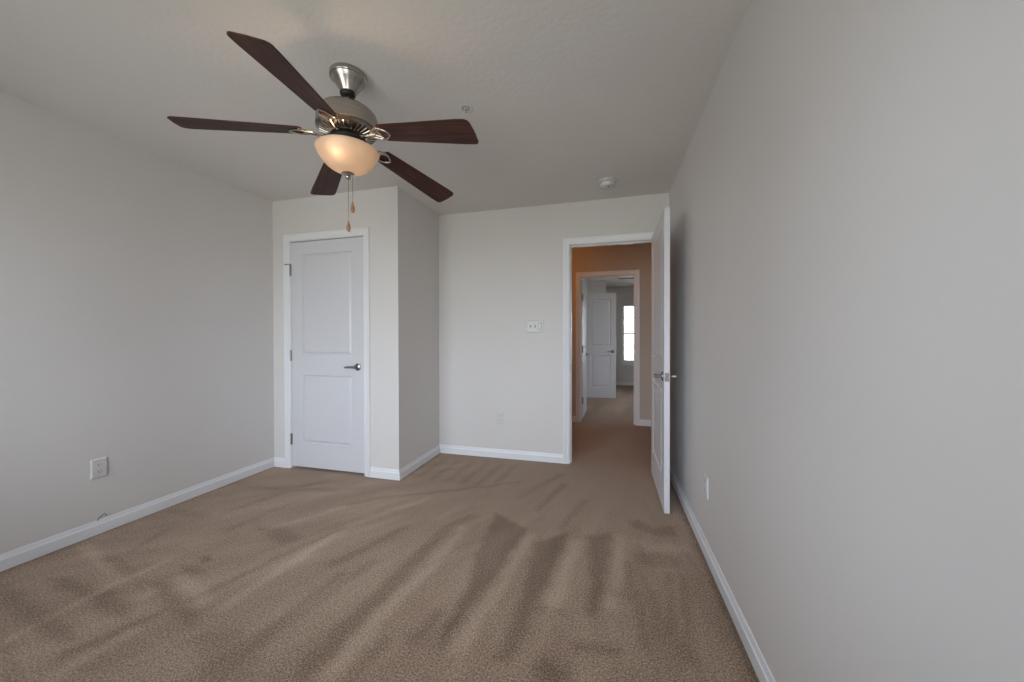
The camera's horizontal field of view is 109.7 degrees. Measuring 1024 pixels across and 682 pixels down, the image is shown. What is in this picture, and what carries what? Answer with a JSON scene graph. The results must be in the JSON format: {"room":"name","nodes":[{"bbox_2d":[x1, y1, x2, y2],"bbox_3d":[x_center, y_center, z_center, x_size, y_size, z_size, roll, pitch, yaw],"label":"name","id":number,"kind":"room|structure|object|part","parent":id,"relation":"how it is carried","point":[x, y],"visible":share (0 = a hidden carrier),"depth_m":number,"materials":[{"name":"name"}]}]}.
{"room":"empty bedroom","nodes":[
{"label":"empty bedroom","id":0,"kind":"room"},
{"bbox_2d":[0,91,273,553],"bbox_3d":[-2.586,-0.054,2.125,0.120,2.440,4.016,0,0,15],"label":"wall","id":1,"kind":"structure","parent":0,"point":[136,283],"depth_m":2.26,"materials":[{"name":"paint"}]},
{"bbox_2d":[90,457,106,479],"bbox_3d":[-2.502,0.770,2.185,0.011,0.116,0.072,0,0,15],"label":"wall outlet","id":2,"kind":"object","parent":1,"relation":"attached to","point":[98,467],"visible":1,"depth_m":2.18,"materials":[{"name":"white plastic"}]},
{"bbox_2d":[96,462,102,467],"bbox_3d":[-2.498,0.750,2.184,0.003,0.029,0.034,0,0,15],"label":"receptacle","id":3,"kind":"object","parent":2,"relation":"attached to","point":[98,464],"depth_m":2.18,"materials":[{"name":"white plastic"}]},
{"bbox_2d":[96,469,103,473],"bbox_3d":[-2.497,0.789,2.184,0.003,0.029,0.034,0,0,15],"label":"receptacle","id":4,"kind":"object","parent":2,"relation":"attached to","point":[98,471],"depth_m":2.18,"materials":[{"name":"white plastic"}]},
{"bbox_2d":[0,457,284,571],"bbox_3d":[-2.556,1.128,1.741,0.135,0.083,3.271,0,0,15],"label":"baseboard","id":5,"kind":"structure","parent":1,"relation":"attached to","point":[10,559],"depth_m":2.28,"materials":[{"name":"white paint"}]},
{"bbox_2d":[273,186,405,469],"bbox_3d":[-1.559,-0.064,3.215,1.303,2.440,0.110,0,0,15],"label":"wall","id":6,"kind":"structure","parent":0,"point":[382,210],"depth_m":3.05,"materials":[{"name":"paint"}]},
{"bbox_2d":[284,237,364,472],"bbox_3d":[-1.663,0.122,3.183,0.814,2.026,0.088,0,0,15],"label":"door","id":7,"kind":"structure","parent":6,"relation":"in","point":[327,352],"depth_m":3.18,"materials":[{"name":"white paint"}]},
{"bbox_3d":[-1.372,0.224,3.087,0.144,0.065,0.054,0,0,15],"label":"handle","id":8,"kind":"part","parent":7,"relation":"part of","materials":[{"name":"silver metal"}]},
{"bbox_2d":[283,227,370,476],"bbox_3d":[-1.626,0.097,3.225,0.896,2.118,0.128,0,0,15],"label":"door frame","id":9,"kind":"structure","parent":6,"relation":"attached to","point":[364,232],"depth_m":3.17,"materials":[{"name":"white paint"}]},
{"bbox_2d":[370,444,562,480],"bbox_3d":[-0.361,1.111,3.227,1.544,0.083,0.759,0,0,15],"label":"baseboard","id":10,"kind":"structure","parent":6,"relation":"attached to","point":[383,473],"depth_m":3.46,"materials":[{"name":"white paint"}]},
{"bbox_2d":[0,0,749,287],"bbox_3d":[0.648,-1.348,4.360,5.220,0.100,10.260,0,0,15],"label":"ceiling","id":11,"kind":"structure","parent":0,"point":[565,96],"depth_m":1.77,"materials":[{"name":"white paint"}]},
{"bbox_2d":[167,31,478,231],"bbox_3d":[-0.753,-0.899,1.708,1.244,0.752,1.288,0,0,15],"label":"ceiling fan","id":12,"kind":"object","parent":11,"relation":"hanging from","point":[349,128],"visible":1,"depth_m":1.63,"materials":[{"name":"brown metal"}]},
{"bbox_3d":[-1.194,-0.946,1.590,0.483,0.006,0.140,-7,15,-18],"label":"fan blade","id":13,"kind":"part","parent":12,"relation":"part of","materials":[{"name":"brown wood"}]},
{"bbox_3d":[-0.787,-0.933,1.300,0.140,0.006,0.483,13,8,-2],"label":"fan blade","id":14,"kind":"part","parent":12,"relation":"part of","materials":[{"name":"brown wood"}]},
{"bbox_3d":[-1.044,-0.944,2.067,0.140,0.006,0.483,-13,1,-37],"label":"fan blade","id":15,"kind":"part","parent":12,"relation":"part of","materials":[{"name":"brown wood"}]},
{"bbox_3d":[-0.786,-0.857,1.730,0.284,0.109,0.284,0,0,15],"label":"lamp shade","id":16,"kind":"part","parent":12,"relation":"part of","materials":[{"name":"white glass"}]},
{"bbox_3d":[-0.783,-0.673,1.727,0.004,0.220,0.003,0,0,15],"label":"pull chain","id":17,"kind":"part","parent":12,"relation":"part of","materials":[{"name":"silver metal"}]},
{"bbox_3d":[-0.544,-0.930,2.072,0.140,0.006,0.483,-12,-16,33],"label":"fan blade","id":18,"kind":"part","parent":12,"relation":"part of","materials":[{"name":"brown wood"}]},
{"bbox_3d":[-0.385,-0.924,1.598,0.483,0.006,0.140,10,-9,17],"label":"fan blade","id":19,"kind":"part","parent":12,"relation":"part of","materials":[{"name":"brown wood"}]},
{"bbox_2d":[459,103,473,113],"bbox_3d":[-0.252,-1.266,1.980,0.083,0.024,0.083,0,0,15],"label":"sprinkler","id":20,"kind":"object","parent":11,"relation":"attached to","point":[466,108],"visible":1,"depth_m":1.97,"materials":[{"name":"white plastic"}]},
{"bbox_2d":[598,177,616,189],"bbox_3d":[0.767,-1.259,2.901,0.142,0.056,0.142,0,0,15],"label":"smoke detector","id":21,"kind":"object","parent":11,"relation":"attached to","point":[605,183],"visible":1,"depth_m":2.86,"materials":[{"name":"white plastic"}]},
{"bbox_2d":[618,277,633,279],"bbox_3d":[2.396,-1.318,7.558,0.350,0.016,0.200,0,0,15],"label":"ceiling vent","id":22,"kind":"object","parent":11,"relation":"in","point":[619,278],"visible":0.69,"depth_m":7.57,"materials":[{"name":"white plastic"}]},
{"bbox_2d":[0,385,759,681],"bbox_3d":[0.654,1.142,4.378,5.220,0.001,10.260,0,0,15],"label":"floor","id":23,"kind":"structure","parent":0,"point":[459,568],"depth_m":1.73,"materials":[{"name":"carpet"}]},
{"bbox_2d":[405,192,438,464],"bbox_3d":[-0.886,-0.067,3.422,0.110,2.440,0.635,0,0,15],"label":"wall","id":24,"kind":"structure","parent":0,"point":[421,223],"depth_m":3.37,"materials":[{"name":"paint"}]},
{"bbox_2d":[439,193,668,453],"bbox_3d":[-0.304,-0.070,3.657,3.740,2.440,0.120,0,0,15],"label":"wall","id":25,"kind":"structure","parent":0,"point":[500,270],"depth_m":3.52,"materials":[{"name":"paint"}]},
{"bbox_2d":[497,412,503,423],"bbox_3d":[-0.117,0.755,3.548,0.072,0.116,0.008,0,0,15],"label":"wall outlet","id":26,"kind":"object","parent":25,"relation":"attached to","point":[500,415],"visible":1,"depth_m":3.54,"materials":[{"name":"white plastic"}]},
{"bbox_2d":[527,320,543,331],"bbox_3d":[0.220,-0.140,3.445,0.166,0.116,0.019,0,0,15],"label":"light switch","id":27,"kind":"object","parent":25,"relation":"attached to","point":[532,325],"visible":1,"depth_m":3.45,"materials":[{"name":"white plastic"}]},
{"bbox_2d":[563,232,653,463],"bbox_3d":[0.930,0.095,3.320,0.902,2.108,0.138,0,0,15],"label":"door frame","id":28,"kind":"structure","parent":25,"relation":"attached to","point":[645,237],"depth_m":3.37,"materials":[{"name":"white paint"}]},
{"bbox_2d":[651,207,676,513],"bbox_3d":[1.125,0.129,2.756,0.142,2.024,0.790,0,0,15],"label":"door","id":29,"kind":"structure","parent":25,"relation":"in","point":[661,376],"depth_m":2.53,"materials":[{"name":"white paint"}]},
{"bbox_3d":[1.008,0.238,2.494,0.054,0.065,0.144,0,0,15],"label":"handle","id":30,"kind":"part","parent":29,"relation":"part of","materials":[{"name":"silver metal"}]},
{"bbox_3d":[1.023,0.240,2.380,0.026,0.058,0.010,0,0,15],"label":"latch plate","id":31,"kind":"part","parent":29,"relation":"part of","materials":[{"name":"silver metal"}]},
{"bbox_2d":[587,281,605,293],"bbox_3d":[1.962,-0.113,8.584,0.543,2.440,1.200,0,0,15],"label":"wall","id":32,"kind":"structure","parent":0,"point":[593,287],"depth_m":7.98,"materials":[{"name":"paint"}]},
{"bbox_2d":[572,243,650,419],"bbox_3d":[1.058,-0.084,5.078,4.800,2.440,0.120,0,0,15],"label":"wall","id":33,"kind":"structure","parent":0,"point":[629,256],"depth_m":4.85,"materials":[{"name":"paint"}]},
{"bbox_2d":[582,280,589,418],"bbox_3d":[1.115,0.121,5.494,0.088,2.000,0.712,0,0,16],"label":"door","id":34,"kind":"structure","parent":33,"relation":"in","point":[584,287],"depth_m":5.50,"materials":[{"name":"white paint"}]},
{"bbox_2d":[576,269,639,425],"bbox_3d":[1.320,0.089,5.001,0.848,2.093,0.138,0,0,15],"label":"door frame","id":35,"kind":"structure","parent":33,"relation":"attached to","point":[620,273],"depth_m":4.93,"materials":[{"name":"white paint"}]},
{"bbox_2d":[640,419,650,425],"bbox_3d":[2.482,1.094,4.639,1.582,0.083,0.014,0,0,15],"label":"baseboard","id":36,"kind":"structure","parent":33,"relation":"attached to","point":[642,422],"depth_m":4.82,"materials":[{"name":"white paint"}]},
{"bbox_2d":[606,287,633,381],"bbox_3d":[3.174,-0.118,8.944,2.700,2.440,0.120,0,0,15],"label":"wall","id":37,"kind":"structure","parent":0,"point":[624,295],"depth_m":9.00,"materials":[{"name":"paint"}]},
{"bbox_2d":[616,382,633,385],"bbox_3d":[3.212,1.066,8.260,2.037,0.083,1.200,0,0,15],"label":"baseboard","id":38,"kind":"structure","parent":37,"relation":"attached to","point":[617,383],"depth_m":8.97,"materials":[{"name":"white paint"}]},
{"bbox_2d":[621,306,633,365],"bbox_3d":[3.146,-0.148,8.925,0.865,1.510,0.140,0,0,15],"label":"window","id":39,"kind":"structure","parent":37,"relation":"in","point":[625,362],"depth_m":9.00,"materials":[{"name":"white paint"}]},
{"bbox_3d":[3.139,0.562,8.896,0.865,0.090,0.070,0,0,15],"label":"sill","id":40,"kind":"part","parent":39,"relation":"part of","materials":[{"name":"white paint"}]},
{"bbox_2d":[623,304,633,359],"bbox_3d":[3.131,-0.202,8.867,0.761,1.399,0.026,0,0,15],"label":"window blind","id":41,"kind":"object","parent":39,"relation":"attached to","point":[630,304],"visible":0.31,"depth_m":8.92,"materials":[{"name":"white plastic"}]},
{"bbox_2d":[669,0,1023,681],"bbox_3d":[0.912,-0.055,1.193,0.120,2.440,4.016,0,0,15],"label":"wall","id":42,"kind":"structure","parent":0,"point":[846,194],"depth_m":0.76,"materials":[{"name":"paint"}]},
{"bbox_2d":[704,473,707,499],"bbox_3d":[1.048,0.787,1.952,0.008,0.116,0.072,0,0,15],"label":"wall outlet","id":43,"kind":"object","parent":42,"relation":"attached to","point":[705,476],"visible":1,"depth_m":1.94,"materials":[{"name":"white plastic"}]},
{"bbox_2d":[670,466,775,681],"bbox_3d":[0.848,1.124,1.209,0.014,0.083,3.996,0,0,15],"label":"baseboard","id":44,"kind":"structure","parent":42,"relation":"attached to","point":[759,664],"depth_m":1.55,"materials":[{"name":"white paint"}]},
{"bbox_3d":[1.230,-0.096,6.626,0.135,2.440,2.960,0,0,15],"label":"wall","id":45,"kind":"structure","parent":0,"visible":0},
{"bbox_2d":[587,293,615,397],"bbox_3d":[1.718,0.092,7.011,0.588,2.032,0.091,0,0,12],"label":"door","id":46,"kind":"structure","parent":45,"relation":"in","point":[601,307],"depth_m":7.01,"materials":[{"name":"white paint"}]}
]}

